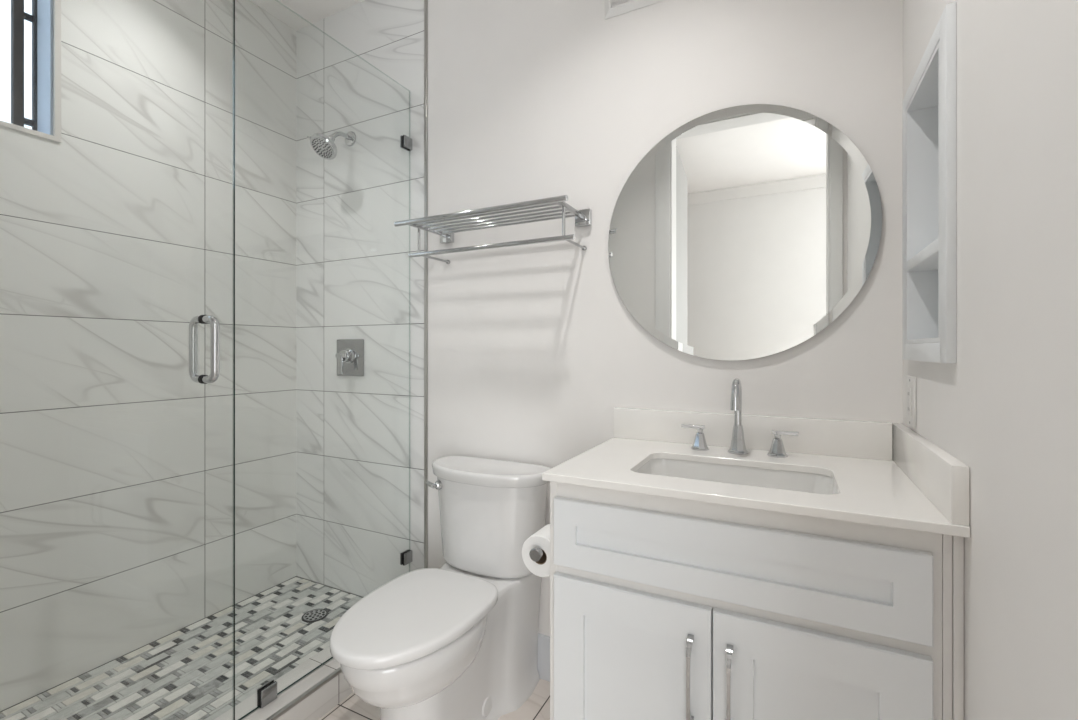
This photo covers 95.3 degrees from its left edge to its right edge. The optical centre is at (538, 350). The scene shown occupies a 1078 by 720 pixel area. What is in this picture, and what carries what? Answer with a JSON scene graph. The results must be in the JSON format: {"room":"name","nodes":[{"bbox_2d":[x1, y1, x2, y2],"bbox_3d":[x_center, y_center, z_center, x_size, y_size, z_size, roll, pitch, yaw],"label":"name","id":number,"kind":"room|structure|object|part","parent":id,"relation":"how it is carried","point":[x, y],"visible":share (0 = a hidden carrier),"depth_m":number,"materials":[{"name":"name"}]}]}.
{"room":"bathroom","nodes":[
{"label":"bathroom","id":0,"kind":"room"},
{"bbox_2d":[0,0,295,711],"bbox_3d":[-1.579,-0.188,1.797,0.118,2.772,1.460,0,0,27],"label":"wall","id":1,"kind":"structure","parent":0,"point":[116,465],"depth_m":1.86,"materials":[{"name":"tile"}]},
{"bbox_2d":[0,0,60,142],"bbox_3d":[-1.764,-1.022,1.431,0.122,0.663,0.522,0,0,27],"label":"window","id":2,"kind":"structure","parent":1,"relation":"in","point":[48,11],"depth_m":1.63,"materials":[{"name":"paint"}]},
{"bbox_2d":[11,0,36,130],"bbox_3d":[-1.802,-1.022,1.535,0.024,0.761,0.351,0,0,27],"label":"bars","id":3,"kind":"object","parent":2,"relation":"in","point":[18,15],"visible":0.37,"depth_m":1.64,"materials":[{"name":"black metal"}]},
{"bbox_3d":[-1.769,-1.022,1.434,0.102,0.629,0.490,0,0,27],"label":"sill","id":4,"kind":"part","parent":2,"relation":"part of","materials":[{"name":"paint"}]},
{"bbox_2d":[0,576,362,719],"bbox_3d":[-1.266,1.155,1.665,0.760,0.085,1.510,0,0,27],"label":"floor","id":5,"kind":"structure","parent":0,"point":[186,673],"depth_m":1.73,"materials":[{"name":"tile"}]},
{"bbox_2d":[301,609,327,622],"bbox_3d":[-0.939,1.111,2.059,0.102,0.004,0.102,0,0,27],"label":"shower drain","id":6,"kind":"object","parent":5,"relation":"on","point":[314,615],"visible":1,"depth_m":2.05,"materials":[{"name":"silver metal"}]},
{"bbox_2d":[250,0,363,30],"bbox_3d":[-0.398,-1.674,1.250,2.784,0.200,1.560,0,0,27],"label":"ceiling","id":7,"kind":"structure","parent":0,"point":[297,14],"depth_m":2.26,"materials":[{"name":"paint"}]},
{"bbox_2d":[318,679,549,719],"bbox_3d":[-0.392,1.238,0.045,2.279,0.080,3.700,0,0,27],"label":"floor","id":8,"kind":"structure","parent":0,"point":[537,706],"depth_m":1.64,"materials":[{"name":"tile"}]},
{"bbox_2d":[214,646,352,719],"bbox_3d":[-0.879,1.143,1.436,0.148,0.111,1.456,0,0,27],"label":"shower curb","id":9,"kind":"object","parent":8,"relation":"on","point":[321,701],"depth_m":1.60,"materials":[{"name":"stone"}]},
{"bbox_2d":[266,667,341,719],"bbox_3d":[-0.816,1.091,1.405,0.013,0.012,1.456,0,0,27],"label":"trim","id":10,"kind":"structure","parent":9,"relation":"attached to","point":[335,673],"depth_m":1.55,"materials":[{"name":"metal"}]},
{"bbox_2d":[233,0,411,719],"bbox_3d":[-0.717,-0.007,1.758,0.026,2.186,0.744,0,0,27],"label":"screen","id":11,"kind":"object","parent":9,"relation":"on","point":[267,693],"visible":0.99,"depth_m":1.43,"materials":[{"name":"clear glass"}]},
{"bbox_2d":[329,456,551,719],"bbox_3d":[-0.307,0.806,1.532,0.472,0.783,0.735,0,0,27],"label":"toilet","id":12,"kind":"object","parent":8,"relation":"on","point":[458,640],"visible":0.94,"depth_m":1.57,"materials":[{"name":"ceramic"}]},
{"bbox_3d":[-0.366,0.762,1.429,0.373,0.030,0.500,0,0,27],"label":"seat lid","id":13,"kind":"part","parent":12,"relation":"part of","materials":[{"name":"plastic"}]},
{"bbox_3d":[-0.362,0.875,1.424,0.354,0.177,0.452,0,0,27],"label":"bowl","id":14,"kind":"part","parent":12,"relation":"part of","materials":[{"name":"ceramic"}]},
{"bbox_3d":[-0.378,0.486,1.777,0.043,0.032,0.064,0,0,-41],"label":"flush lever","id":15,"kind":"part","parent":12,"relation":"part of","materials":[{"name":"silver metal"}]},
{"bbox_3d":[-0.190,0.435,1.760,0.472,0.041,0.221,0,0,27],"label":"tank lid","id":16,"kind":"part","parent":12,"relation":"part of","materials":[{"name":"ceramic"}]},
{"bbox_3d":[-0.187,0.616,1.767,0.434,0.320,0.206,0,0,27],"label":"tank","id":17,"kind":"part","parent":12,"relation":"part of","materials":[{"name":"ceramic"}]},
{"bbox_2d":[550,481,963,719],"bbox_3d":[0.487,0.755,1.240,0.797,0.885,0.572,0,0,27],"label":"vanity cabinet","id":18,"kind":"object","parent":8,"relation":"on","point":[662,608],"visible":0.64,"depth_m":1.00,"materials":[{"name":"paint"}]},
{"bbox_2d":[529,547,543,561],"bbox_3d":[0.048,0.530,1.336,0.066,0.040,0.180,0,0,31],"label":"paper holder","id":19,"kind":"object","parent":18,"relation":"attached to","point":[536,553],"visible":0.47,"depth_m":1.27,"materials":[{"name":"silver metal"}]},
{"bbox_2d":[522,524,549,576],"bbox_3d":[0.024,0.542,1.337,0.109,0.109,0.100,0,0,27],"label":"toilet paper roll","id":20,"kind":"object","parent":19,"relation":"hanging from","point":[541,538],"visible":0.53,"depth_m":1.30,"materials":[{"name":"paper"}]},
{"bbox_3d":[0.201,0.815,1.115,0.364,0.542,0.019,0,0,27],"label":"door","id":21,"kind":"part","parent":18,"relation":"part of","materials":[{"name":"white paint"}]},
{"bbox_3d":[0.314,0.694,1.026,0.012,0.183,0.035,0,0,27],"label":"handle","id":22,"kind":"part","parent":18,"relation":"part of","materials":[{"name":"silver metal"}]},
{"bbox_3d":[0.384,0.694,0.991,0.012,0.183,0.035,0,0,27],"label":"handle","id":23,"kind":"part","parent":18,"relation":"part of","materials":[{"name":"silver metal"}]},
{"bbox_3d":[0.365,0.439,1.031,0.734,0.160,0.019,0,0,27],"label":"drawer","id":24,"kind":"part","parent":18,"relation":"part of","materials":[{"name":"white paint"}]},
{"bbox_2d":[542,407,969,537],"bbox_3d":[0.489,0.254,1.247,0.799,0.118,0.556,0,0,27],"label":"countertop","id":25,"kind":"structure","parent":18,"relation":"on","point":[887,474],"depth_m":1.19,"materials":[{"name":"white stone"}]},
{"bbox_2d":[636,459,837,494],"bbox_3d":[0.473,0.388,1.211,0.478,0.150,0.296,0,0,27],"label":"sink basin","id":26,"kind":"object","parent":25,"relation":"in","point":[741,475],"visible":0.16,"depth_m":1.32,"materials":[{"name":"ceramic"}]},
{"bbox_2d":[681,378,798,457],"bbox_3d":[0.557,0.187,1.387,0.312,0.216,0.121,0,0,27],"label":"faucet","id":27,"kind":"object","parent":25,"relation":"on","point":[737,446],"visible":1,"depth_m":1.40,"materials":[{"name":"silver metal"}]},
{"bbox_3d":[0.461,0.229,1.470,0.067,0.011,0.011,0,0,23],"label":"lever","id":28,"kind":"part","parent":27,"relation":"part of","materials":[{"name":"silver metal"}]},
{"bbox_3d":[0.480,0.263,1.465,0.049,0.064,0.049,0,0,-40],"label":"valve handle","id":29,"kind":"part","parent":27,"relation":"part of","materials":[{"name":"silver metal"}]},
{"bbox_3d":[0.558,0.187,1.385,0.056,0.216,0.118,0,0,27],"label":"spout","id":30,"kind":"part","parent":27,"relation":"part of","materials":[{"name":"silver metal"}]},
{"bbox_3d":[0.665,0.263,1.370,0.049,0.064,0.049,0,0,5],"label":"valve handle","id":31,"kind":"part","parent":27,"relation":"part of","materials":[{"name":"silver metal"}]},
{"bbox_3d":[0.680,0.229,1.359,0.067,0.011,0.011,0,0,31],"label":"lever","id":32,"kind":"part","parent":27,"relation":"part of","materials":[{"name":"silver metal"}]},
{"bbox_3d":[0.529,0.815,0.948,0.366,0.542,0.019,0,0,27],"label":"door","id":33,"kind":"part","parent":18,"relation":"part of","materials":[{"name":"white paint"}]},
{"bbox_2d":[296,0,902,635],"bbox_3d":[-0.064,-0.188,1.849,2.534,2.772,0.012,0,0,27],"label":"wall","id":34,"kind":"structure","parent":0,"point":[533,349],"depth_m":1.86,"materials":[{"name":"white paint"}]},
{"bbox_2d":[307,131,355,159],"bbox_3d":[-0.908,-0.919,2.164,0.118,0.164,0.195,0,0,27],"label":"showerhead","id":35,"kind":"object","parent":34,"relation":"attached to","point":[323,145],"visible":1,"depth_m":2.12,"materials":[{"name":"silver metal"}]},
{"bbox_3d":[-0.890,-0.950,2.195,0.021,0.059,0.109,0,0,27],"label":"arm","id":36,"kind":"part","parent":35,"relation":"part of","materials":[{"name":"silver metal"}]},
{"bbox_2d":[335,339,363,375],"bbox_3d":[-0.877,0.034,2.220,0.172,0.168,0.066,0,0,27],"label":"shower valve","id":37,"kind":"object","parent":34,"relation":"attached to","point":[349,355],"visible":1,"depth_m":2.22,"materials":[{"name":"silver metal"}]},
{"bbox_3d":[-0.886,0.060,2.203,0.060,0.092,0.026,0,0,27],"label":"lever","id":38,"kind":"part","parent":37,"relation":"part of","materials":[{"name":"silver metal"}]},
{"bbox_2d":[424,0,427,567],"bbox_3d":[-0.469,-0.188,2.054,0.018,2.772,0.016,0,0,27],"label":"trim","id":39,"kind":"structure","parent":34,"relation":"attached to","point":[425,1],"depth_m":2.05,"materials":[{"name":"metal"}]},
{"bbox_2d":[394,195,591,263],"bbox_3d":[-0.169,-0.420,1.756,0.688,0.140,0.249,0,0,27],"label":"towel rack","id":40,"kind":"object","parent":34,"relation":"attached to","point":[583,218],"visible":1,"depth_m":1.70,"materials":[{"name":"silver metal"}]},
{"bbox_3d":[-0.424,-0.464,1.885,0.010,0.016,0.228,0,0,27],"label":"arm","id":41,"kind":"part","parent":40,"relation":"part of","materials":[{"name":"silver metal"}]},
{"bbox_3d":[-0.372,-0.462,1.987,0.056,0.056,0.022,0,0,27],"label":"mounting plate","id":42,"kind":"part","parent":40,"relation":"part of","materials":[{"name":"silver metal"}]},
{"bbox_3d":[-0.221,-0.464,1.653,0.688,0.018,0.018,0,0,27],"label":"rod","id":43,"kind":"part","parent":40,"relation":"part of","materials":[{"name":"silver metal"}]},
{"bbox_3d":[-0.196,-0.464,1.682,0.590,0.010,0.010,0,0,27],"label":"shelf rod","id":44,"kind":"part","parent":40,"relation":"part of","materials":[{"name":"silver metal"}]},
{"bbox_3d":[-0.179,-0.464,1.716,0.590,0.010,0.010,0,0,27],"label":"shelf rod","id":45,"kind":"part","parent":40,"relation":"part of","materials":[{"name":"silver metal"}]},
{"bbox_3d":[-0.162,-0.464,1.750,0.590,0.010,0.010,0,0,27],"label":"shelf rod","id":46,"kind":"part","parent":40,"relation":"part of","materials":[{"name":"silver metal"}]},
{"bbox_3d":[-0.144,-0.464,1.784,0.590,0.010,0.010,0,0,27],"label":"shelf rod","id":47,"kind":"part","parent":40,"relation":"part of","materials":[{"name":"silver metal"}]},
{"bbox_3d":[-0.127,-0.464,1.817,0.590,0.010,0.010,0,0,27],"label":"shelf rod","id":48,"kind":"part","parent":40,"relation":"part of","materials":[{"name":"silver metal"}]},
{"bbox_3d":[0.103,-0.464,1.616,0.010,0.016,0.228,0,0,27],"label":"arm","id":49,"kind":"part","parent":40,"relation":"part of","materials":[{"name":"silver metal"}]},
{"bbox_3d":[0.156,-0.462,1.718,0.056,0.056,0.022,0,0,27],"label":"mounting plate","id":50,"kind":"part","parent":40,"relation":"part of","materials":[{"name":"silver metal"}]},
{"bbox_2d":[537,633,549,681],"bbox_3d":[-0.101,1.121,1.854,0.816,0.155,0.014,0,0,27],"label":"baseboard","id":51,"kind":"structure","parent":34,"relation":"attached to","point":[543,653],"depth_m":1.79,"materials":[{"name":"paint"}]},
{"bbox_2d":[605,0,664,19],"bbox_3d":[0.404,-1.270,1.596,0.402,0.263,0.014,0,0,27],"label":"air vent","id":52,"kind":"object","parent":34,"relation":"in","point":[613,8],"visible":1,"depth_m":1.66,"materials":[{"name":"white paint"}]},
{"bbox_2d":[608,104,881,360],"bbox_3d":[0.583,-0.355,1.504,0.773,0.773,0.013,0,0,27],"label":"wall mirror","id":53,"kind":"object","parent":34,"relation":"attached to","point":[744,232],"visible":1,"depth_m":1.48,"materials":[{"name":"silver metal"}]},
{"bbox_2d":[613,407,891,460],"bbox_3d":[0.600,0.245,1.492,0.774,0.100,0.020,0,0,27],"label":"backsplash","id":54,"kind":"structure","parent":34,"relation":"attached to","point":[829,437],"depth_m":1.45,"materials":[{"name":"white stone"}]},
{"bbox_2d":[903,0,1077,719],"bbox_3d":[0.698,-0.188,0.555,0.200,2.772,1.600,0,0,27],"label":"wall","id":55,"kind":"structure","parent":0,"point":[1006,409],"depth_m":0.66,"materials":[{"name":"white paint"}]},
{"bbox_2d":[907,376,915,428],"bbox_3d":[0.914,0.126,1.208,0.009,0.124,0.080,0,0,27],"label":"wall outlet","id":56,"kind":"object","parent":55,"relation":"attached to","point":[911,381],"visible":1,"depth_m":1.19,"materials":[{"name":"white plastic"}]},
{"bbox_2d":[907,387,910,415],"bbox_3d":[0.912,0.126,1.210,0.003,0.068,0.035,0,0,27],"label":"receptacle","id":57,"kind":"object","parent":56,"relation":"attached to","point":[908,388],"depth_m":1.21,"materials":[{"name":"white plastic"}]},
{"bbox_2d":[903,2,955,362],"bbox_3d":[0.885,-0.304,1.044,0.118,0.656,0.391,0,0,27],"label":"wall shelf","id":58,"kind":"object","parent":55,"relation":"attached to","point":[929,102],"visible":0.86,"depth_m":1.13,"materials":[{"name":"white paint"}]},
{"bbox_3d":[-0.871,-0.188,0.542,2.584,2.772,0.130,0,0,27],"label":"wall","id":59,"kind":"structure","parent":0,"visible":0},
{"bbox_2d":[189,315,219,383],"bbox_3d":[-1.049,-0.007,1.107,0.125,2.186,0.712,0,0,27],"label":"door handle","id":60,"kind":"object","parent":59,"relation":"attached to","point":[203,319],"depth_m":1.34,"materials":[{"name":"silver metal"}]},
{"label":"outside","id":61,"kind":"structure","parent":0,"visible":0},
{"bbox_2d":[0,0,31,128],"bbox_3d":[-3.025,-1.102,2.905,0.100,5.400,6.000,0,0,27],"label":"window","id":62,"kind":"structure","parent":61,"point":[5,5],"depth_m":2.80,"materials":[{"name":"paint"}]}
]}

